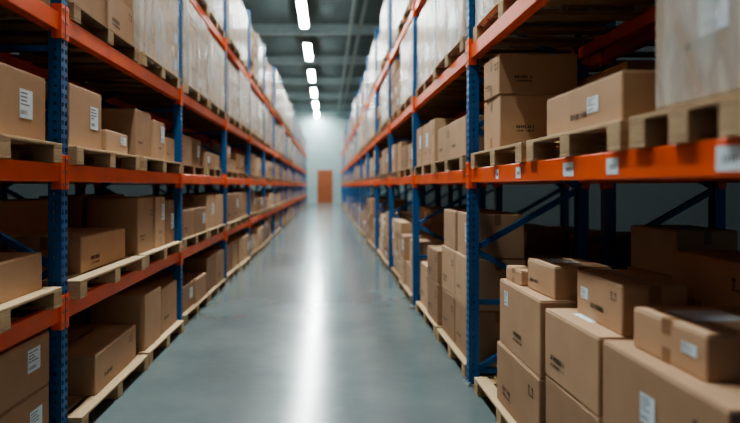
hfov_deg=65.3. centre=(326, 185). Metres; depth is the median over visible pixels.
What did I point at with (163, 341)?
wooden pallet
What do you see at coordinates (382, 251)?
load
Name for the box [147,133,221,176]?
load
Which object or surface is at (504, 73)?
cardboard box
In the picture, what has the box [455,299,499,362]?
cardboard box
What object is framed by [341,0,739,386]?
rack
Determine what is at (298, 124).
load
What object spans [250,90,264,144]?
load
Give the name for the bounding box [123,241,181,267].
wooden pallet
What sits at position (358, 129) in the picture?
load
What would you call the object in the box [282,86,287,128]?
load
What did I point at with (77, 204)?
cardboard box
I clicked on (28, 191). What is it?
wall
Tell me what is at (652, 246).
cardboard box
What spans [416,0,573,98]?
load
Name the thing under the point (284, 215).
load
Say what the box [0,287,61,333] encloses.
wooden pallet
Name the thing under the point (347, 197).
load
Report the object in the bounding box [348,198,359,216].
load
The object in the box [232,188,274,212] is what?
load
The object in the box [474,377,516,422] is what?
wooden pallet
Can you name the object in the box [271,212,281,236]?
load
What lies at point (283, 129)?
load
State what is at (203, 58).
load
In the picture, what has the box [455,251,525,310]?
cardboard box
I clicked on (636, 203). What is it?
wall
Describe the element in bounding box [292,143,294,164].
load
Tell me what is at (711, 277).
cardboard box
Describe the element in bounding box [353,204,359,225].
load
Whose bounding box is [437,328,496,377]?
wooden pallet
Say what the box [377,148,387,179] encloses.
load
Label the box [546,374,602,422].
cardboard box
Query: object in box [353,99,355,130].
load
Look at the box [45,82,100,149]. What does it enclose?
cardboard box
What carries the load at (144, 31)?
on the rack at (54, 19)
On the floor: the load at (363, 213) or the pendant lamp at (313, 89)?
the load at (363, 213)
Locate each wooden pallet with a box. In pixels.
[0,134,61,162]
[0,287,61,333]
[11,146,139,169]
[42,256,145,298]
[54,355,148,422]
[90,157,181,172]
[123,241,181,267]
[136,320,183,365]
[416,301,441,336]
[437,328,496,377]
[471,142,601,167]
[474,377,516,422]
[526,120,631,161]
[629,93,739,148]
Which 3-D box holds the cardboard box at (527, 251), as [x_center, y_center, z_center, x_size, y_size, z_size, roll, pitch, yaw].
[1.808,0.790,5.325,0.424,0.380,0.552,0,0,0]
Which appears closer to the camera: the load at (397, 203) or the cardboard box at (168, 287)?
the cardboard box at (168, 287)
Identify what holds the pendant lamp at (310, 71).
hanging from the ceiling
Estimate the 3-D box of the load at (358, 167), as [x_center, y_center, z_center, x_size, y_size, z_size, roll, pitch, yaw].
[1.534,-0.410,19.720,0.945,0.560,2.470,0,0,0]
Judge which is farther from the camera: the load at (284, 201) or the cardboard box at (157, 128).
the load at (284, 201)
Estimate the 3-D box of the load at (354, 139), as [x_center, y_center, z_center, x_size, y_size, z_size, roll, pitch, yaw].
[1.530,-1.514,22.570,0.922,0.908,2.570,0,0,0]
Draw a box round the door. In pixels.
[317,170,332,202]
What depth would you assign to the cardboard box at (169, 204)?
5.73 m
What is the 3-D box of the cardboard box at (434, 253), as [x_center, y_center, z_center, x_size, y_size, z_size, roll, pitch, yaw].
[1.339,0.815,6.015,0.490,0.330,0.539,0,0,0]
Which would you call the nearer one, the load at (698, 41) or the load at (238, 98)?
the load at (698, 41)
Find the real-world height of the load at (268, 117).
1.067 m
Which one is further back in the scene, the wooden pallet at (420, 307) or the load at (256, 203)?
the load at (256, 203)
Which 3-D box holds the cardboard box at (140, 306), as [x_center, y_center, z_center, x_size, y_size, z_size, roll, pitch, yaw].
[-1.765,1.155,5.070,0.472,0.470,0.460,0,0,0]
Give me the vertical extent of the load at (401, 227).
1.156 m
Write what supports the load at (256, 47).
on the rack at (54, 19)
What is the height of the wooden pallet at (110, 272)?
0.110 m
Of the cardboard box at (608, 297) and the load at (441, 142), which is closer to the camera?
the cardboard box at (608, 297)
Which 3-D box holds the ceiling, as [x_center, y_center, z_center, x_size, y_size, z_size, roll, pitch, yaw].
[0.000,-6.525,23.400,15.000,0.150,53.200,0,0,0]
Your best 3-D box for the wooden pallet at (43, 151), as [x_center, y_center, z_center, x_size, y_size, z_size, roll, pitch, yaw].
[-1.960,-0.185,2.680,0.920,0.110,1.160,0,0,0]
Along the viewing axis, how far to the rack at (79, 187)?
6.09 m
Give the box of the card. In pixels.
[496,144,739,178]
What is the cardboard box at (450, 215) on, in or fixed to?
on the cardboard box at (448, 254)
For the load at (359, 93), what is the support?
on the rack at (692, 161)
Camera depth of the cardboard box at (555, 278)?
3.08 m
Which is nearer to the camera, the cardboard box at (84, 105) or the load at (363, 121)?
the cardboard box at (84, 105)
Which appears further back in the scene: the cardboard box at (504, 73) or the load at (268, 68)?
the load at (268, 68)
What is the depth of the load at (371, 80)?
13.73 m
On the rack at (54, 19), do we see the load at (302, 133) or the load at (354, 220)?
the load at (302, 133)
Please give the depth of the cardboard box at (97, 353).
4.06 m
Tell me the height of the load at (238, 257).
0.560 m
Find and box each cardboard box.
[0,62,44,140]
[0,198,54,251]
[0,252,41,303]
[0,331,48,414]
[0,383,48,422]
[7,227,124,273]
[39,194,124,227]
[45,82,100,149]
[54,324,135,395]
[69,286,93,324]
[87,197,152,253]
[90,286,160,350]
[101,108,150,157]
[101,129,127,153]
[120,196,164,247]
[131,280,176,334]
[151,120,164,159]
[165,137,173,160]
[165,200,173,244]
[420,261,427,308]
[427,246,441,283]
[427,276,442,324]
[442,245,455,296]
[442,288,455,343]
[444,209,502,250]
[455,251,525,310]
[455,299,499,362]
[458,211,523,258]
[484,53,577,101]
[484,95,557,149]
[497,341,545,422]
[500,278,576,377]
[506,265,527,285]
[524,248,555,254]
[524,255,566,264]
[528,258,611,299]
[545,308,633,417]
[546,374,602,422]
[547,70,655,135]
[577,269,687,335]
[578,60,655,87]
[603,340,739,422]
[631,225,737,275]
[634,306,739,381]
[672,250,739,306]
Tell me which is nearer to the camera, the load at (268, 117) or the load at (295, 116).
the load at (268, 117)
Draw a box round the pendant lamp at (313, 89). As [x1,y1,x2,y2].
[311,84,315,96]
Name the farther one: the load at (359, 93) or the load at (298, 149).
the load at (298, 149)
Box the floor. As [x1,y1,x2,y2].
[68,203,496,422]
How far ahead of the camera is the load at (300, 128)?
34.45 m
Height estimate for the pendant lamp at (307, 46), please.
0.490 m
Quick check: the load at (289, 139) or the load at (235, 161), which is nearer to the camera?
the load at (235, 161)
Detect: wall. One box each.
[8,52,240,198]
[241,111,411,202]
[425,5,739,249]
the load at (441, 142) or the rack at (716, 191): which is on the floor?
the rack at (716, 191)
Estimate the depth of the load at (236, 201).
9.77 m
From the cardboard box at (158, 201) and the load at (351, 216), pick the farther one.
the load at (351, 216)
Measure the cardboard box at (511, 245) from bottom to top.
0.350 m
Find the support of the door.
in the wall at (323, 134)
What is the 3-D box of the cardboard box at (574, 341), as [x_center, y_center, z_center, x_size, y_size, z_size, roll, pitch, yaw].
[1.359,0.792,2.665,0.487,0.336,0.575,0,0,0]
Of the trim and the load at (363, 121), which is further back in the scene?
the trim
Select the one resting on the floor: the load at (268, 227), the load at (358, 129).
the load at (268, 227)
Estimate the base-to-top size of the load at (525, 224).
0.950 m
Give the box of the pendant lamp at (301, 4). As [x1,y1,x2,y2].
[297,0,307,27]
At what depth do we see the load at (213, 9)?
7.99 m
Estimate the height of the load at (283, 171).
0.560 m
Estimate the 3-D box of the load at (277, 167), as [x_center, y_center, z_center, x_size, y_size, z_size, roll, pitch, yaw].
[-1.985,-0.410,18.124,0.924,0.560,2.319,0,0,0]
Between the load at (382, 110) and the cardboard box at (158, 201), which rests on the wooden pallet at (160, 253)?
the cardboard box at (158, 201)
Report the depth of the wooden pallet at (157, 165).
5.28 m
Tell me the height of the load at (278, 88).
1.255 m
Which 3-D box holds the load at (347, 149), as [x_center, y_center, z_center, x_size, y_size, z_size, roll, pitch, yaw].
[1.520,-1.514,30.970,0.942,0.909,2.570,0,0,0]
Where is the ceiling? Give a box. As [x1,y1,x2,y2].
[240,0,384,110]
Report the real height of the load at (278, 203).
0.455 m
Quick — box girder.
[250,0,380,117]
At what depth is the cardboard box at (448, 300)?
5.30 m
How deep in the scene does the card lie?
1.58 m
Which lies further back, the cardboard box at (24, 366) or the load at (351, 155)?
the load at (351, 155)
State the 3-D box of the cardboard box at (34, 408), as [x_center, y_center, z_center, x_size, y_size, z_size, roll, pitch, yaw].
[-1.828,1.245,2.890,0.544,0.290,0.682,0,0,0]
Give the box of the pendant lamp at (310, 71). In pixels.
[308,69,314,81]
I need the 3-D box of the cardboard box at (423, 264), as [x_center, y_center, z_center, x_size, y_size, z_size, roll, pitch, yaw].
[1.359,1.145,6.620,0.482,0.490,0.562,0,0,0]
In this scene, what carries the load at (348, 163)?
on the rack at (692, 161)
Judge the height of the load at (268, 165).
0.538 m
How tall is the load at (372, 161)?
0.694 m
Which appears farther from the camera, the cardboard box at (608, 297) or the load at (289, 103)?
the load at (289, 103)
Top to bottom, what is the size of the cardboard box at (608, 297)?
0.215 m
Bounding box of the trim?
[316,169,333,202]
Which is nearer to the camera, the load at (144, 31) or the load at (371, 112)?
the load at (144, 31)
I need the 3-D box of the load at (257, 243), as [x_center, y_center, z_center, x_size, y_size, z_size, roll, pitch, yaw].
[-1.976,1.233,12.800,0.950,0.534,2.470,0,0,0]
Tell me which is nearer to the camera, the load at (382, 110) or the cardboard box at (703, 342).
the cardboard box at (703, 342)
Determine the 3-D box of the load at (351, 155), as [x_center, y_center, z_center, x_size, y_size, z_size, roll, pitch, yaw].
[1.522,-1.501,25.370,0.936,0.882,2.570,0,0,0]
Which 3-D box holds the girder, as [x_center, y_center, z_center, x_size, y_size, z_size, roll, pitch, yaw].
[0.000,-6.195,23.400,14.980,0.510,53.000,0,0,0]
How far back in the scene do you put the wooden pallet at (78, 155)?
3.98 m
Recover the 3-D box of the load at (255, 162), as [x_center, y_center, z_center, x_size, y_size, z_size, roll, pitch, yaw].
[-2.000,-0.410,12.661,0.949,0.560,2.191,0,0,0]
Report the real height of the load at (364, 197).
1.159 m
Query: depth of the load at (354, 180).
21.96 m
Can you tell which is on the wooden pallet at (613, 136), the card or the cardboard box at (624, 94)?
the cardboard box at (624, 94)
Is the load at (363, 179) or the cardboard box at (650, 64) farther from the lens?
the load at (363, 179)
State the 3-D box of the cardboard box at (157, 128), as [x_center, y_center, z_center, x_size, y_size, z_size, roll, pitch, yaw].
[-1.780,-0.420,5.365,0.446,0.360,0.357,0,0,0]
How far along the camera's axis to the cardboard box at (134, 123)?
4.72 m
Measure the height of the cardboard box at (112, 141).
0.160 m
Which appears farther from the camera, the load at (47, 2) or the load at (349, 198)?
the load at (349, 198)
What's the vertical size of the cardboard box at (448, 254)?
0.410 m
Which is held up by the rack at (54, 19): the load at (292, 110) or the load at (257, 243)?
the load at (292, 110)
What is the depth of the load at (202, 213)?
7.48 m
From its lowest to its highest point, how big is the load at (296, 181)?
0.578 m
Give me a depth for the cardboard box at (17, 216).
4.02 m
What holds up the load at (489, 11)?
on the rack at (692, 161)
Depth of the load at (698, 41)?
1.76 m
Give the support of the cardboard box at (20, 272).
on the wooden pallet at (46, 298)
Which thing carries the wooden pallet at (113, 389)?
on the floor
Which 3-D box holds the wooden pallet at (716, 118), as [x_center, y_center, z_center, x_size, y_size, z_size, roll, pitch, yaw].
[1.520,-0.185,1.740,0.920,0.110,0.560,0,0,0]
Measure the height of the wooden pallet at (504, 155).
0.110 m
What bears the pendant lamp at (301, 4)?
hanging from the ceiling
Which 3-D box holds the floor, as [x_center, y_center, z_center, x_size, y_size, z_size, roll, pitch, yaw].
[0.000,1.550,23.400,15.000,0.100,53.200,0,0,0]
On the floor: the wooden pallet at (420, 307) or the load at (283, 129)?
the wooden pallet at (420, 307)
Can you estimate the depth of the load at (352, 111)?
25.75 m
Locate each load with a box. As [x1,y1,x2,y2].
[0,0,179,88]
[40,0,49,6]
[105,0,225,118]
[142,194,225,248]
[143,249,225,325]
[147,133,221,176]
[183,60,250,134]
[184,192,249,229]
[197,0,224,38]
[201,144,247,178]
[204,234,250,281]
[227,0,248,73]
[230,152,262,180]
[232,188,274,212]
[233,226,264,256]
[250,25,263,95]
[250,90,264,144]
[250,194,264,217]
[251,216,273,245]
[258,57,274,109]
[258,190,286,204]
[261,160,273,181]
[265,105,273,150]
[266,189,290,202]
[269,70,282,120]
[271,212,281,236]
[275,124,281,155]
[275,164,281,181]
[275,193,281,207]
[278,188,297,199]
[279,125,286,159]
[279,209,287,228]
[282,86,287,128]
[282,166,286,182]
[283,168,291,182]
[283,207,291,222]
[288,102,291,134]
[288,137,291,162]
[292,110,293,137]
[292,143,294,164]
[292,172,297,183]
[295,116,297,143]
[295,146,297,166]
[298,124,299,146]
[298,149,299,167]
[300,128,302,149]
[300,152,301,169]
[302,133,303,152]
[346,149,347,166]
[346,197,358,214]
[347,143,349,164]
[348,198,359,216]
[350,111,352,136]
[350,141,352,162]
[350,203,359,220]
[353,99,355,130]
[353,136,355,159]
[353,165,359,182]
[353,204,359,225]
[356,166,359,181]
[357,93,359,122]
[357,126,359,155]
[357,196,385,230]
[360,110,365,152]
[360,211,365,236]
[361,73,365,113]
[361,158,372,181]
[366,198,404,252]
[367,96,379,145]
[368,39,384,99]
[369,150,381,180]
[376,75,387,137]
[376,211,419,270]
[377,0,399,80]
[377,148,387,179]
[389,24,465,123]
[390,141,411,177]
[391,0,425,53]
[391,206,454,303]
[414,115,514,174]
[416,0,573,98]
[473,0,651,42]
[524,223,542,226]
[656,0,739,111]
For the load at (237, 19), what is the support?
on the rack at (54, 19)
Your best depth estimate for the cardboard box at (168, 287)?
5.62 m
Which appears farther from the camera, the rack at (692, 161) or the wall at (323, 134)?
the wall at (323, 134)
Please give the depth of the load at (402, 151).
8.61 m
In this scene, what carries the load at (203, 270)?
on the floor
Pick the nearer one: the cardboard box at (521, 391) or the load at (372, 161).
the cardboard box at (521, 391)
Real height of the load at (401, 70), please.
1.054 m
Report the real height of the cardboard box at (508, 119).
0.360 m
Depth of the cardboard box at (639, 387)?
1.97 m
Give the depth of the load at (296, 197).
28.19 m
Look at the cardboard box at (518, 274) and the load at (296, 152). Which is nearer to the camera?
the cardboard box at (518, 274)
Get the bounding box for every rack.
[0,0,306,422]
[0,75,239,199]
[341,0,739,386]
[393,21,739,268]
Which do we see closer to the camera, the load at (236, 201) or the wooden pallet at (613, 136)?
the wooden pallet at (613, 136)
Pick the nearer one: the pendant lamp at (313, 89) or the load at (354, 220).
the load at (354, 220)
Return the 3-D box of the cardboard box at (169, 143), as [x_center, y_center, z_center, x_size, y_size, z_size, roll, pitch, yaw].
[-1.784,-0.360,5.755,0.433,0.240,0.330,0,0,0]
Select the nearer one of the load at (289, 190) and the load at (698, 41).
the load at (698, 41)
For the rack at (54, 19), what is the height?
5.000 m
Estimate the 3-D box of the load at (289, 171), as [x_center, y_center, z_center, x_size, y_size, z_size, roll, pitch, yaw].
[-1.975,-0.407,23.600,0.934,0.555,2.470,0,0,0]
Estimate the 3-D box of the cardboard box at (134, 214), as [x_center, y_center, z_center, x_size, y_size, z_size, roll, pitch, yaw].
[-1.784,0.335,4.990,0.433,0.470,0.420,0,0,0]
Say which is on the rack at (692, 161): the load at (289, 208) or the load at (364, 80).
the load at (364, 80)
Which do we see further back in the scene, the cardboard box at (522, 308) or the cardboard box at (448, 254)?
the cardboard box at (448, 254)
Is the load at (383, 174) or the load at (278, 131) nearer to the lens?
the load at (383, 174)
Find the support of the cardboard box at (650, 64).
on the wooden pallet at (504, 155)
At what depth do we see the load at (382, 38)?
10.88 m
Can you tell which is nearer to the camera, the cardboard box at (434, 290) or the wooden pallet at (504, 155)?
the wooden pallet at (504, 155)
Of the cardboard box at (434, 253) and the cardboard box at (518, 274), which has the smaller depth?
the cardboard box at (518, 274)
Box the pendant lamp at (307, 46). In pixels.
[304,36,311,59]
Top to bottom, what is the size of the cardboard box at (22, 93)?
0.360 m
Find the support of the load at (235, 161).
on the rack at (54, 19)
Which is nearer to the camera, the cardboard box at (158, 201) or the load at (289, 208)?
the cardboard box at (158, 201)
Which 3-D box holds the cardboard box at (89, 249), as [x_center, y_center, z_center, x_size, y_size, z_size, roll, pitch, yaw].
[-1.840,0.450,4.150,0.495,0.240,0.868,0,0,0]

